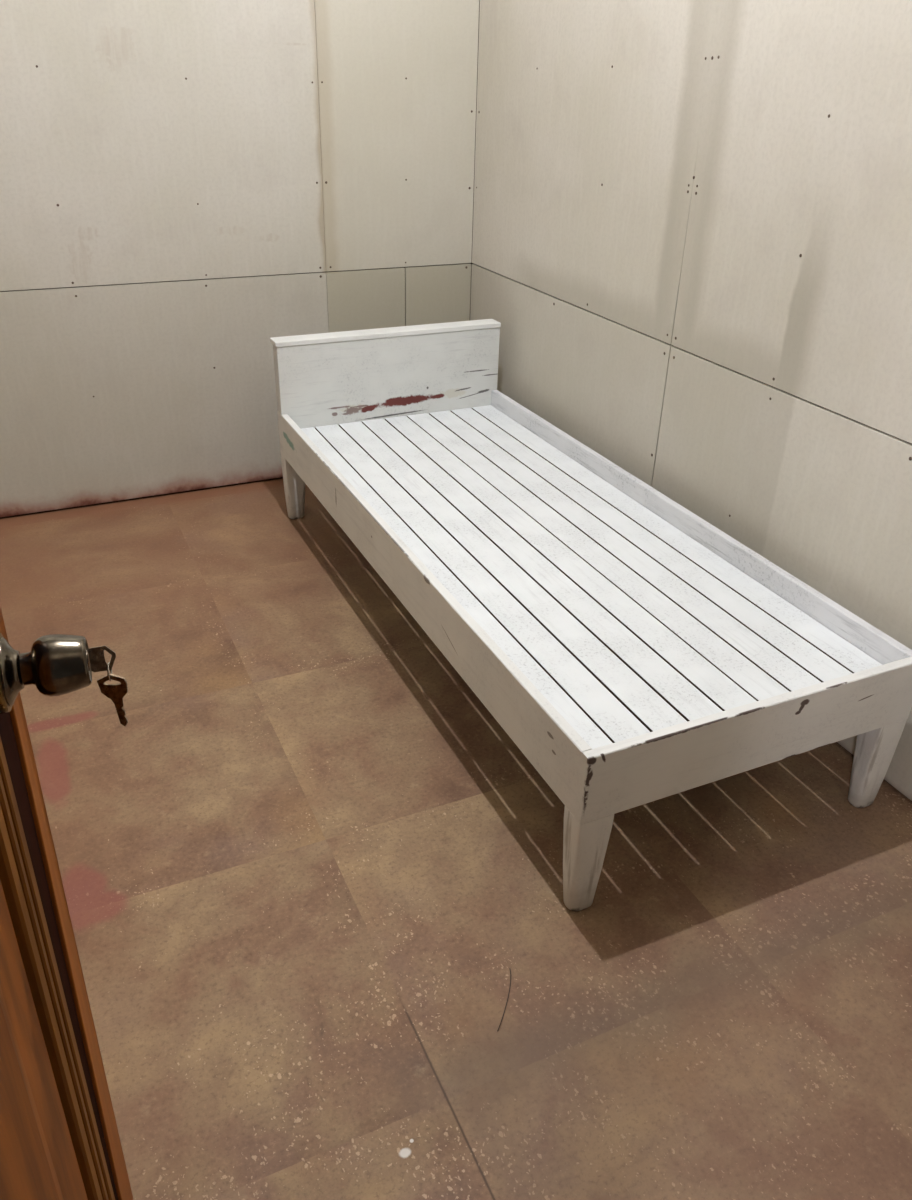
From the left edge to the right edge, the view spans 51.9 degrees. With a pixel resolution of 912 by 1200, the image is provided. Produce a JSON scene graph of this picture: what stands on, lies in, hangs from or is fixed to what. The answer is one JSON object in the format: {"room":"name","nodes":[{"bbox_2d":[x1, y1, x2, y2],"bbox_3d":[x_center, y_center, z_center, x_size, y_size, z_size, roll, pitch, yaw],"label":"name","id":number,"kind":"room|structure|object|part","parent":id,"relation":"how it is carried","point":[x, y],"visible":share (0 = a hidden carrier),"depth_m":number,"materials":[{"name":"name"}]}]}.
{"room":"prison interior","nodes":[
{"label":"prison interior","id":0,"kind":"room"},
{"bbox_2d":[0,0,478,518],"bbox_3d":[-1.054,-1.780,2.761,2.450,3.150,0.101,-12,32,-22],"label":"wall","id":1,"kind":"structure","parent":0,"point":[187,186],"depth_m":3.15,"materials":[{"name":"white paint"}]},
{"bbox_2d":[0,478,911,1199],"bbox_3d":[-0.048,0.770,1.603,2.650,0.080,5.100,-12,32,-22],"label":"floor","id":2,"kind":"structure","parent":0,"point":[305,875],"depth_m":1.80,"materials":[{"name":"tile"}]},
{"bbox_2d":[497,968,510,1030],"bbox_3d":[0.088,0.701,1.647,0.008,0.001,0.131,7,30,10],"label":"thread","id":3,"kind":"object","parent":2,"relation":"on","point":[509,968],"visible":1,"depth_m":1.64},
{"bbox_2d":[270,319,911,911],"bbox_3d":[0.173,-0.199,2.590,0.815,0.634,2.010,-12,32,-22],"label":"bed","id":4,"kind":"object","parent":2,"relation":"on","point":[633,650],"visible":1,"depth_m":2.23,"materials":[{"name":"paint"}]},
{"bbox_3d":[-0.567,-0.401,3.305,0.074,0.239,0.058,-12,32,-22],"label":"leg","id":5,"kind":"part","parent":4,"relation":"part of","materials":[{"name":"paint"}]},
{"bbox_3d":[-0.225,-0.913,3.197,0.815,0.016,0.069,-12,32,-22],"label":"headboard trim","id":6,"kind":"part","parent":4,"relation":"part of","materials":[{"name":"paint"}]},
{"bbox_3d":[-0.226,-0.741,3.289,0.810,0.374,0.050,-12,32,-22],"label":"headboard","id":7,"kind":"part","parent":4,"relation":"part of","materials":[{"name":"paint"}]},
{"bbox_3d":[-0.185,-0.126,2.447,0.022,0.152,1.974,-12,32,-22],"label":"rail","id":8,"kind":"part","parent":4,"relation":"part of","materials":[{"name":"paint"}]},
{"bbox_3d":[0.243,0.490,1.786,0.074,0.239,0.058,-12,32,-22],"label":"leg","id":9,"kind":"part","parent":4,"relation":"part of","materials":[{"name":"paint"}]},
{"bbox_3d":[0.530,-0.274,2.741,0.022,0.152,1.974,-12,32,-22],"label":"rail","id":10,"kind":"part","parent":4,"relation":"part of","materials":[{"name":"paint"}]},
{"bbox_3d":[0.589,0.259,1.812,0.810,0.152,0.022,-12,32,-22],"label":"foot rail","id":11,"kind":"part","parent":4,"relation":"part of","materials":[{"name":"paint"}]},
{"bbox_3d":[0.911,0.351,2.061,0.074,0.239,0.058,-12,32,-22],"label":"leg","id":12,"kind":"part","parent":4,"relation":"part of","materials":[{"name":"paint"}]},
{"bbox_2d":[470,0,911,801],"bbox_3d":[0.834,-1.217,1.865,0.101,3.150,3.600,-12,32,-22],"label":"wall","id":13,"kind":"structure","parent":0,"point":[692,226],"depth_m":2.33,"materials":[{"name":"white paint"}]},
{"bbox_3d":[0.367,-0.164,0.000,2.559,3.150,0.118,-12,32,-22],"label":"wall","id":14,"kind":"structure","parent":0,"visible":0},
{"bbox_2d":[0,606,132,1199],"bbox_3d":[-0.274,0.179,0.526,0.117,1.980,0.882,-7,31,-17],"label":"door","id":15,"kind":"structure","parent":14,"relation":"in","point":[60,1139],"depth_m":0.83,"materials":[{"name":"brown wood"}]},
{"bbox_3d":[-0.289,0.202,0.508,0.014,1.532,0.419,-7,31,-17],"label":"panel","id":16,"kind":"part","parent":15,"relation":"part of","materials":[{"name":"brown wood"}]},
{"bbox_3d":[-0.289,0.202,0.508,0.015,1.699,0.586,-7,31,-17],"label":"moulding","id":17,"kind":"part","parent":15,"relation":"part of","materials":[{"name":"brown wood"}]},
{"bbox_2d":[88,645,115,671],"bbox_3d":[-0.312,0.052,0.829,0.022,0.023,0.008,-8,31,-17],"label":"key","id":18,"kind":"object","parent":15,"relation":"attached to","point":[98,663],"visible":1,"depth_m":0.83,"materials":[{"name":"metal"}]},
{"bbox_2d":[107,662,111,680],"bbox_3d":[-0.309,0.064,0.836,0.002,0.017,0.017,-5,30,-12],"label":"ring","id":19,"kind":"object","parent":18,"relation":"hanging from","point":[108,664],"visible":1,"depth_m":0.83,"materials":[{"name":"metal"}]},
{"bbox_2d":[97,673,127,725],"bbox_3d":[-0.309,0.091,0.851,0.026,0.058,0.002,1,30,-1],"label":"key","id":20,"kind":"object","parent":19,"relation":"hanging from","point":[115,692],"visible":1,"depth_m":0.84,"materials":[{"name":"metal"}]}
]}

